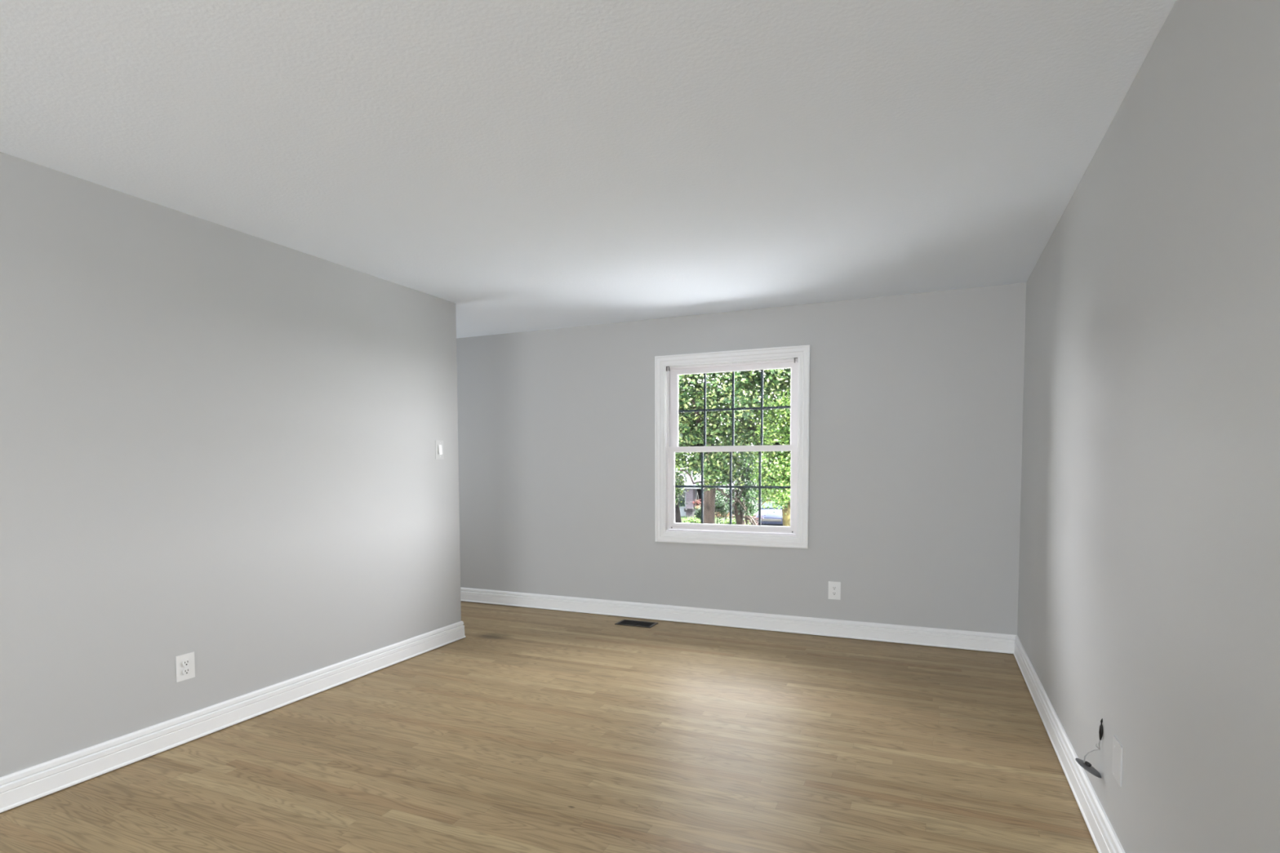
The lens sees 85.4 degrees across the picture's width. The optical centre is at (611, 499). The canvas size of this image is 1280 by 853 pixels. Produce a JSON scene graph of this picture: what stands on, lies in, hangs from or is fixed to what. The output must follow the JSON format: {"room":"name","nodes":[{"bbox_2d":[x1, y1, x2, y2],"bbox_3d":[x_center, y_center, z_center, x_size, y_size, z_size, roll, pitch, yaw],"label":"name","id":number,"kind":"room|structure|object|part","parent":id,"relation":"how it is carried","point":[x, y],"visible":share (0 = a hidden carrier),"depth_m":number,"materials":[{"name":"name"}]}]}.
{"room":"empty living room","nodes":[
{"label":"empty living room","id":0,"kind":"room"},
{"bbox_2d":[0,151,461,777],"bbox_3d":[-3.113,0.042,0.738,0.120,2.400,9.381,1,3,25],"label":"wall","id":1,"kind":"structure","parent":0,"point":[217,442],"depth_m":3.17,"materials":[{"name":"grey paint"}]},
{"bbox_2d":[175,652,195,682],"bbox_3d":[-1.942,0.765,3.161,0.008,0.118,0.085,1,3,25],"label":"wall outlet","id":2,"kind":"object","parent":1,"relation":"attached to","point":[185,664],"visible":1,"depth_m":3.16,"materials":[{"name":"white plastic"}]},
{"bbox_2d":[182,659,190,666],"bbox_3d":[-1.939,0.746,3.159,0.003,0.027,0.034,1,3,25],"label":"receptacle","id":3,"kind":"object","parent":2,"relation":"attached to","point":[185,662],"depth_m":3.16,"materials":[{"name":"white plastic"}]},
{"bbox_2d":[182,667,190,675],"bbox_3d":[-1.939,0.784,3.161,0.003,0.027,0.034,1,3,25],"label":"receptacle","id":4,"kind":"object","parent":2,"relation":"attached to","point":[186,671],"depth_m":3.16,"materials":[{"name":"white plastic"}]},
{"bbox_2d":[0,621,465,813],"bbox_3d":[-3.092,1.174,0.803,0.142,0.123,9.404,1,3,25],"label":"baseboard","id":5,"kind":"structure","parent":1,"relation":"attached to","point":[20,788],"depth_m":3.19,"materials":[{"name":"white paint"}]},
{"bbox_2d":[435,440,444,459],"bbox_3d":[-1.179,-0.340,4.766,0.014,0.128,0.084,1,3,25],"label":"light switch","id":6,"kind":"object","parent":1,"relation":"attached to","point":[438,444],"visible":1,"depth_m":4.76,"materials":[{"name":"white plastic"}]},
{"bbox_2d":[0,600,1097,852],"bbox_3d":[-2.288,1.287,0.988,6.200,0.120,10.600,1,3,25],"label":"floor","id":7,"kind":"structure","parent":0,"point":[534,730],"depth_m":2.93,"materials":[{"name":"brown wood"}]},
{"bbox_2d":[614,619,657,627],"bbox_3d":[0.195,0.978,5.452,0.300,0.005,0.178,1,3,25],"label":"floor vent","id":8,"kind":"object","parent":7,"relation":"in","point":[624,622],"visible":1,"depth_m":5.45,"materials":[{"name":"brown metal"}]},
{"bbox_2d":[0,0,1176,338],"bbox_3d":[-2.301,-1.230,0.857,6.200,0.120,10.600,1,3,25],"label":"ceiling","id":9,"kind":"structure","parent":0,"point":[522,166],"depth_m":2.35,"materials":[{"name":"white paint"}]},
{"bbox_2d":[456,282,1026,635],"bbox_3d":[-0.055,-0.237,5.780,6.240,2.640,0.112,1,3,25],"label":"wall","id":10,"kind":"structure","parent":0,"point":[917,399],"depth_m":5.03,"materials":[{"name":"grey paint"}]},
{"bbox_2d":[654,344,810,548],"bbox_3d":[0.911,-0.388,5.314,1.189,1.469,0.132,1,3,25],"label":"window","id":11,"kind":"structure","parent":10,"relation":"in","point":[668,368],"depth_m":5.30,"materials":[{"name":"white paint"}]},
{"bbox_3d":[0.918,0.252,5.359,1.016,0.014,0.097,1,3,25],"label":"sill","id":12,"kind":"part","parent":11,"relation":"part of","materials":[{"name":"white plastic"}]},
{"bbox_3d":[0.893,-1.033,5.253,0.963,0.007,0.007,1,3,25],"label":"shade rod","id":13,"kind":"part","parent":11,"relation":"part of","materials":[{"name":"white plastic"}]},
{"bbox_3d":[0.908,0.217,5.335,0.956,0.006,0.009,1,3,25],"label":"lift rail","id":14,"kind":"part","parent":11,"relation":"part of","materials":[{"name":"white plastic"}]},
{"bbox_3d":[0.913,-0.082,5.335,0.992,0.657,0.028,1,3,25],"label":"sash","id":15,"kind":"part","parent":11,"relation":"part of","materials":[{"name":"white plastic"}]},
{"bbox_2d":[675,451,790,525],"bbox_3d":[0.919,-0.086,5.341,0.911,0.564,0.006,1,3,25],"label":"grille","id":16,"kind":"object","parent":11,"relation":"attached to","point":[731,486],"depth_m":5.35,"materials":[{"name":"black metal"}]},
{"bbox_3d":[0.926,-0.699,5.338,0.992,0.658,0.028,1,3,25],"label":"sash","id":17,"kind":"part","parent":11,"relation":"part of","materials":[{"name":"white plastic"}]},
{"bbox_2d":[678,369,790,446],"bbox_3d":[0.933,-0.697,5.343,0.883,0.574,0.006,1,3,25],"label":"grille","id":18,"kind":"object","parent":11,"relation":"attached to","point":[691,371],"depth_m":5.35,"materials":[{"name":"black metal"}]},
{"bbox_2d":[460,587,1016,653],"bbox_3d":[-0.077,0.899,5.778,6.000,0.123,0.022,1,3,25],"label":"baseboard","id":19,"kind":"structure","parent":10,"relation":"attached to","point":[914,635],"depth_m":5.22,"materials":[{"name":"white paint"}]},
{"bbox_2d":[828,581,840,599],"bbox_3d":[1.605,0.659,4.997,0.084,0.128,0.008,1,3,25],"label":"wall outlet","id":20,"kind":"object","parent":10,"relation":"attached to","point":[834,588],"visible":1,"depth_m":5.00,"materials":[{"name":"white plastic"}]},
{"bbox_2d":[1017,0,1279,852],"bbox_3d":[0.485,0.080,-0.357,0.120,2.400,10.600,1,3,25],"label":"wall","id":21,"kind":"structure","parent":0,"point":[1148,596],"depth_m":1.70,"materials":[{"name":"grey paint"}]},
{"bbox_2d":[1013,635,1124,852],"bbox_3d":[0.447,1.209,-0.223,0.022,0.123,10.500,1,3,25],"label":"baseboard","id":22,"kind":"structure","parent":21,"relation":"attached to","point":[1104,836],"depth_m":2.69,"materials":[{"name":"white paint"}]},
{"bbox_2d":[1075,718,1102,777],"bbox_3d":[1.606,0.825,2.330,0.073,0.200,0.081,1,3,25],"label":"wire","id":23,"kind":"object","parent":21,"relation":"hanging from","point":[1086,766],"visible":1,"depth_m":2.31,"materials":[{"name":"black metal"}]},
{"bbox_3d":[1.608,0.894,2.339,0.021,0.015,0.020,1,3,25],"label":"disc knob","id":24,"kind":"part","parent":23,"relation":"part of","materials":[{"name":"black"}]},
{"bbox_2d":[1111,734,1123,786],"bbox_3d":[1.533,0.793,2.106,0.010,0.120,0.104,1,3,25],"label":"blank wall plate","id":25,"kind":"object","parent":21,"relation":"attached to","point":[1117,749],"visible":1,"depth_m":2.10,"materials":[{"name":"grey plastic"}]},
{"label":"outside","id":26,"kind":"structure","parent":0,"visible":0},
{"bbox_2d":[680,515,782,526],"bbox_3d":[30.306,-0.107,64.603,120.000,0.300,107.800,1,3,25],"label":"ground","id":27,"kind":"structure","parent":26,"point":[682,517],"depth_m":40.38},
{"bbox_2d":[675,389,693,522],"bbox_3d":[1.931,-1.117,22.092,1.572,6.471,2.504,0,3,0],"label":"tree","id":28,"kind":"object","parent":27,"relation":"on","point":[679,482],"visible":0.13,"depth_m":21.78,"materials":[{"name":"green plant"}]},
{"bbox_2d":[681,515,701,523],"bbox_3d":[3.894,1.198,33.554,1.193,0.849,1.074,-1,3,-12],"label":"shrub","id":29,"kind":"object","parent":27,"relation":"on","point":[691,520],"visible":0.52,"depth_m":33.45,"materials":[{"name":"green plant"}]},
{"bbox_2d":[688,504,701,523],"bbox_3d":[4.421,0.980,34.348,1.348,1.417,1.244,1,3,25],"label":"shrub","id":30,"kind":"object","parent":27,"relation":"on","point":[698,514],"visible":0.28,"depth_m":34.35,"materials":[{"name":"green plant"}]},
{"bbox_2d":[675,466,758,517],"bbox_3d":[5.787,-0.632,45.147,6.626,3.743,8.000,1,3,25],"label":"house","id":31,"kind":"structure","parent":27,"relation":"on","point":[686,510],"depth_m":41.98,"materials":[{"name":"grey"}]},
{"bbox_2d":[692,492,701,510],"bbox_3d":[5.077,0.111,40.690,0.638,1.115,0.763,1,3,25],"label":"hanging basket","id":32,"kind":"object","parent":31,"relation":"hanging from","point":[697,502],"visible":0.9,"depth_m":40.65,"materials":[{"name":"red plant"}]},
{"bbox_2d":[715,488,735,524],"bbox_3d":[4.857,0.531,30.932,1.906,2.298,1.654,1,3,25],"label":"shrub","id":33,"kind":"object","parent":27,"relation":"on","point":[722,508],"visible":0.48,"depth_m":30.70,"materials":[{"name":"green plant"}]},
{"bbox_2d":[675,368,791,524],"bbox_3d":[3.247,-2.486,18.335,10.387,9.557,6.534,0,3,14],"label":"tree","id":34,"kind":"object","parent":27,"relation":"on","point":[691,427],"visible":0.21,"depth_m":17.25,"materials":[{"name":"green plant"}]},
{"bbox_2d":[720,515,750,524],"bbox_3d":[4.511,1.280,25.060,1.280,1.431,1.052,1,3,25],"label":"shrub","id":35,"kind":"object","parent":27,"relation":"on","point":[733,521],"visible":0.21,"depth_m":24.93,"materials":[{"name":"green plant"}]},
{"bbox_2d":[715,451,762,524],"bbox_3d":[4.323,-0.119,22.278,1.832,4.430,2.830,1,3,25],"label":"tree","id":36,"kind":"object","parent":27,"relation":"on","point":[748,503],"visible":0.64,"depth_m":21.75,"materials":[{"name":"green plant"}]},
{"bbox_3d":[3.528,-0.227,22.008,0.135,0.301,0.514,-3,4,-43],"label":"stem","id":37,"kind":"part","parent":36,"relation":"part of","materials":[{"name":"green plant"}]},
{"bbox_3d":[3.969,-0.030,21.832,0.132,0.566,0.425,-3,4,-43],"label":"stem","id":38,"kind":"part","parent":36,"relation":"part of","materials":[{"name":"brown plant"}]},
{"bbox_3d":[4.159,0.330,21.772,0.556,0.972,0.189,1,3,25],"label":"stem","id":39,"kind":"part","parent":36,"relation":"part of","materials":[{"name":"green plant"}]},
{"bbox_3d":[4.188,0.384,21.760,0.233,0.960,0.162,1,3,25],"label":"stem","id":40,"kind":"part","parent":36,"relation":"part of","materials":[{"name":"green plant"}]},
{"bbox_3d":[4.362,0.541,21.661,0.389,0.646,0.124,0,3,11],"label":"stem","id":41,"kind":"part","parent":36,"relation":"part of","materials":[{"name":"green plant"}]},
{"bbox_2d":[726,513,764,525],"bbox_3d":[5.328,1.153,27.430,1.694,1.587,1.306,0,3,1],"label":"shrub","id":42,"kind":"object","parent":27,"relation":"on","point":[732,516],"visible":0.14,"depth_m":27.26,"materials":[{"name":"green plant"}]},
{"bbox_2d":[753,499,782,525],"bbox_3d":[8.390,0.666,34.970,1.900,1.470,4.412,1,3,25],"label":"car","id":43,"kind":"object","parent":27,"relation":"on","point":[771,518],"visible":0.23,"depth_m":33.11,"materials":[{"name":"silver paint"}]},
{"bbox_2d":[756,518,781,521],"bbox_3d":[7.484,0.989,33.013,1.200,0.110,0.072,1,3,25],"label":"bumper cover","id":44,"kind":"object","parent":43,"relation":"attached to","point":[763,519],"depth_m":32.94,"materials":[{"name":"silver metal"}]},
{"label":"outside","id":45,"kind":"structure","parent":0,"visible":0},
{"bbox_3d":[2.997,2.812,11.341,55.000,0.300,11.950,1,3,25],"label":"patio","id":46,"kind":"object","parent":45,"visible":0},
{"bbox_2d":[745,377,791,526],"bbox_3d":[4.245,-0.885,16.132,2.221,6.576,2.994,0,3,11],"label":"tree","id":47,"kind":"object","parent":46,"relation":"on","point":[775,465],"visible":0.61,"depth_m":15.75,"materials":[{"name":"green plant"}]}
]}

